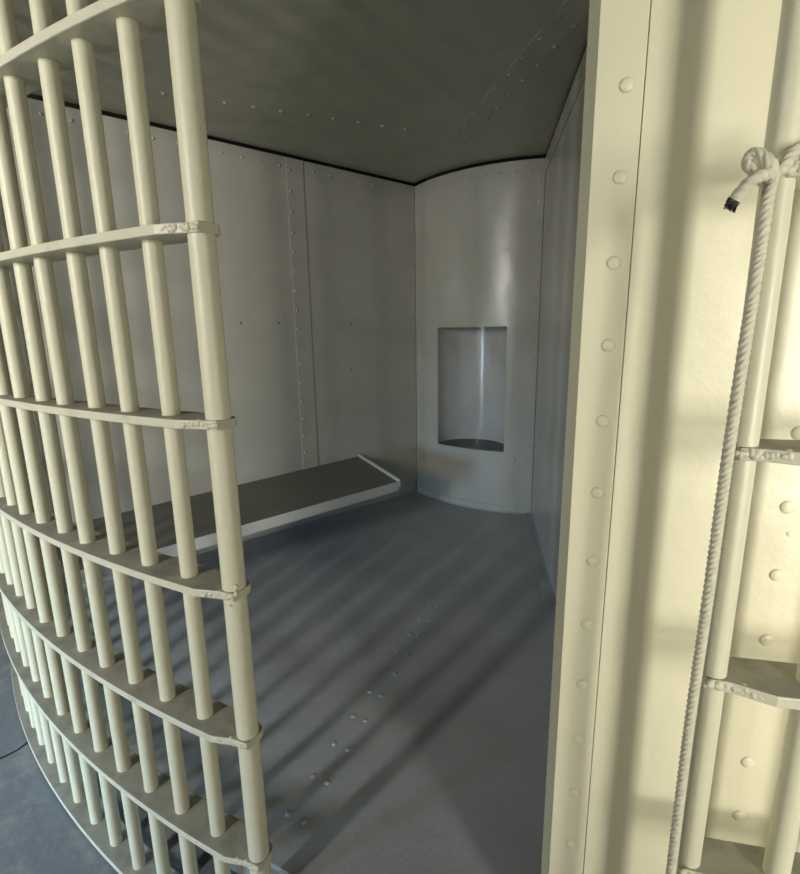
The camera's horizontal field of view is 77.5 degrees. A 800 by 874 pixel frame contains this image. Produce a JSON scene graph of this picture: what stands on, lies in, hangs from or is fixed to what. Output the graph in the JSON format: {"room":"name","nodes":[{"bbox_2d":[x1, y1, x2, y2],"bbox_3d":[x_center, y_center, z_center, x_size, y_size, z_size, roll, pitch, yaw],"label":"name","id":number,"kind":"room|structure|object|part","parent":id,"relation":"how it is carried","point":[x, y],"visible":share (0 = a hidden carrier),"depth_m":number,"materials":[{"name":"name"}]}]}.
{"room":"prison interior","nodes":[
{"label":"prison interior","id":0,"kind":"room"},
{"bbox_2d":[0,98,416,576],"bbox_3d":[-0.785,-0.469,2.846,2.360,2.147,0.014,-11,16,-39],"label":"wall","id":1,"kind":"structure","parent":0,"point":[360,229],"depth_m":2.80,"materials":[{"name":"metal"}]},
{"bbox_2d":[56,454,400,583],"bbox_3d":[-0.740,0.414,2.627,1.771,0.247,0.641,-11,16,-39],"label":"bunk","id":2,"kind":"object","parent":1,"relation":"attached to","point":[267,503],"visible":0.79,"depth_m":2.58,"materials":[{"name":"metal"}]},
{"bbox_2d":[62,481,415,592],"bbox_3d":[-0.772,0.544,3.051,2.340,0.078,0.012,-11,16,-39],"label":"baseboard","id":3,"kind":"structure","parent":1,"relation":"attached to","point":[409,487],"depth_m":3.24,"materials":[{"name":"metal"}]},
{"bbox_2d":[285,157,317,468],"bbox_3d":[-0.576,-0.550,3.003,0.110,2.062,0.009,-11,16,-39],"label":"trim","id":4,"kind":"structure","parent":1,"relation":"attached to","point":[294,177],"depth_m":2.96,"materials":[{"name":"metal"}]},
{"bbox_2d":[27,93,425,428],"bbox_3d":[-0.805,-0.653,3.064,2.660,2.435,0.010,-11,16,-39],"label":"trim","id":5,"kind":"structure","parent":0,"point":[32,96],"depth_m":2.88,"materials":[{"name":"grey metal"}]},
{"bbox_2d":[0,501,531,873],"bbox_3d":[0.010,0.625,3.944,10.000,0.051,10.550,-1,12,0],"label":"floor","id":6,"kind":"structure","parent":0,"point":[38,835],"depth_m":1.48,"materials":[{"name":"concrete"}]},
{"bbox_2d":[0,0,272,873],"bbox_3d":[-1.178,-0.166,1.513,2.237,2.535,0.240,10,16,41],"label":"cage","id":7,"kind":"object","parent":6,"relation":"on","point":[45,648],"visible":1,"depth_m":1.02,"materials":[{"name":"beige metal"}]},
{"bbox_3d":[-0.313,-0.039,0.858,0.043,2.535,0.043,-1,12,0],"label":"post","id":8,"kind":"part","parent":7,"relation":"part of","materials":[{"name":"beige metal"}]},
{"bbox_2d":[676,0,799,873],"bbox_3d":[0.777,0.009,0.559,0.764,2.535,0.095,1,12,7],"label":"cage","id":9,"kind":"object","parent":6,"relation":"on","point":[772,683],"visible":0.85,"depth_m":0.64,"materials":[{"name":"beige metal"}]},
{"bbox_2d":[665,142,799,873],"bbox_3d":[0.424,0.461,0.683,0.156,1.609,0.031,-4,13,-16],"label":"rope","id":10,"kind":"object","parent":9,"relation":"hanging from","point":[760,165],"visible":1,"depth_m":0.57,"materials":[{"name":"fabric"}]},
{"bbox_2d":[12,0,589,182],"bbox_3d":[0.028,-1.371,1.777,2.624,0.020,2.372,-11,16,-39],"label":"ceiling","id":11,"kind":"structure","parent":0,"point":[412,91],"depth_m":1.93,"materials":[{"name":"paint"}]},
{"bbox_2d":[65,490,553,873],"bbox_3d":[0.014,0.725,2.360,2.462,0.018,2.560,10,16,41],"label":"floor","id":12,"kind":"structure","parent":0,"point":[403,645],"depth_m":1.73,"materials":[{"name":"paint"}]},
{"bbox_2d":[426,166,464,180],"bbox_3d":[-0.045,-2.884,3.191,10.000,0.100,10.550,-1,12,0],"label":"ceiling","id":13,"kind":"structure","parent":0,"point":[463,167],"depth_m":6.82,"materials":[{"name":"grey paint"}]},
{"bbox_2d":[415,158,544,512],"bbox_3d":[0.497,-0.599,3.355,0.901,2.147,0.307,6,14,29],"label":"wall","id":14,"kind":"structure","parent":0,"point":[475,227],"depth_m":3.26,"materials":[{"name":"metal"}]},
{"bbox_2d":[417,485,528,513],"bbox_3d":[0.459,0.446,3.496,0.892,0.044,0.119,8,15,35],"label":"baseboard","id":15,"kind":"structure","parent":14,"relation":"attached to","point":[465,503],"depth_m":3.41,"materials":[{"name":"metal"}]},
{"bbox_2d":[524,160,544,506],"bbox_3d":[0.824,-0.561,3.061,0.041,2.087,0.009,1,12,10],"label":"trim","id":16,"kind":"structure","parent":14,"relation":"attached to","point":[541,163],"depth_m":3.04,"materials":[{"name":"metal"}]},
{"bbox_2d":[465,136,552,479],"bbox_3d":[0.801,-0.806,3.658,0.819,2.435,0.219,6,14,29],"label":"wall","id":17,"kind":"structure","parent":0,"point":[543,155],"depth_m":3.35,"materials":[{"name":"grey metal"}]},
{"bbox_2d":[531,78,584,601],"bbox_3d":[0.673,-0.304,1.970,0.008,2.147,2.260,1,12,9],"label":"wall","id":18,"kind":"structure","parent":0,"point":[562,175],"depth_m":2.33,"materials":[{"name":"metal"}]},
{"bbox_2d":[524,511,555,642],"bbox_3d":[0.668,0.728,2.227,0.044,0.020,2.200,1,12,9],"label":"baseboard","id":19,"kind":"structure","parent":18,"relation":"attached to","point":[548,596],"depth_m":2.46,"materials":[{"name":"paint"}]},
{"bbox_2d":[545,44,586,172],"bbox_3d":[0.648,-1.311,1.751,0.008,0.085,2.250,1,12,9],"label":"trim","id":20,"kind":"structure","parent":18,"relation":"attached to","point":[581,72],"depth_m":2.07,"materials":[{"name":"metal"}]},
{"bbox_2d":[583,0,799,873],"bbox_3d":[0.973,-0.046,0.656,1.306,2.515,0.070,0,12,4],"label":"wall","id":21,"kind":"structure","parent":0,"point":[709,69],"depth_m":0.72,"materials":[{"name":"beige metal"}]},
{"bbox_2d":[541,0,650,873],"bbox_3d":[0.294,-0.063,0.785,0.059,2.515,0.115,-1,12,0],"label":"trim","id":22,"kind":"structure","parent":21,"relation":"attached to","point":[617,40],"depth_m":0.75,"materials":[{"name":"beige metal"}]},
{"bbox_3d":[-1.804,-0.352,2.283,0.260,2.515,0.410,-1,12,0],"label":"wall","id":23,"kind":"structure","parent":0,"visible":0},
{"bbox_2d":[204,850,281,873],"bbox_3d":[-0.738,0.991,1.581,2.392,0.151,0.214,7,15,34],"label":"trim","id":24,"kind":"structure","parent":23,"relation":"attached to","point":[238,869],"depth_m":1.27,"materials":[{"name":"paint"}]}
]}

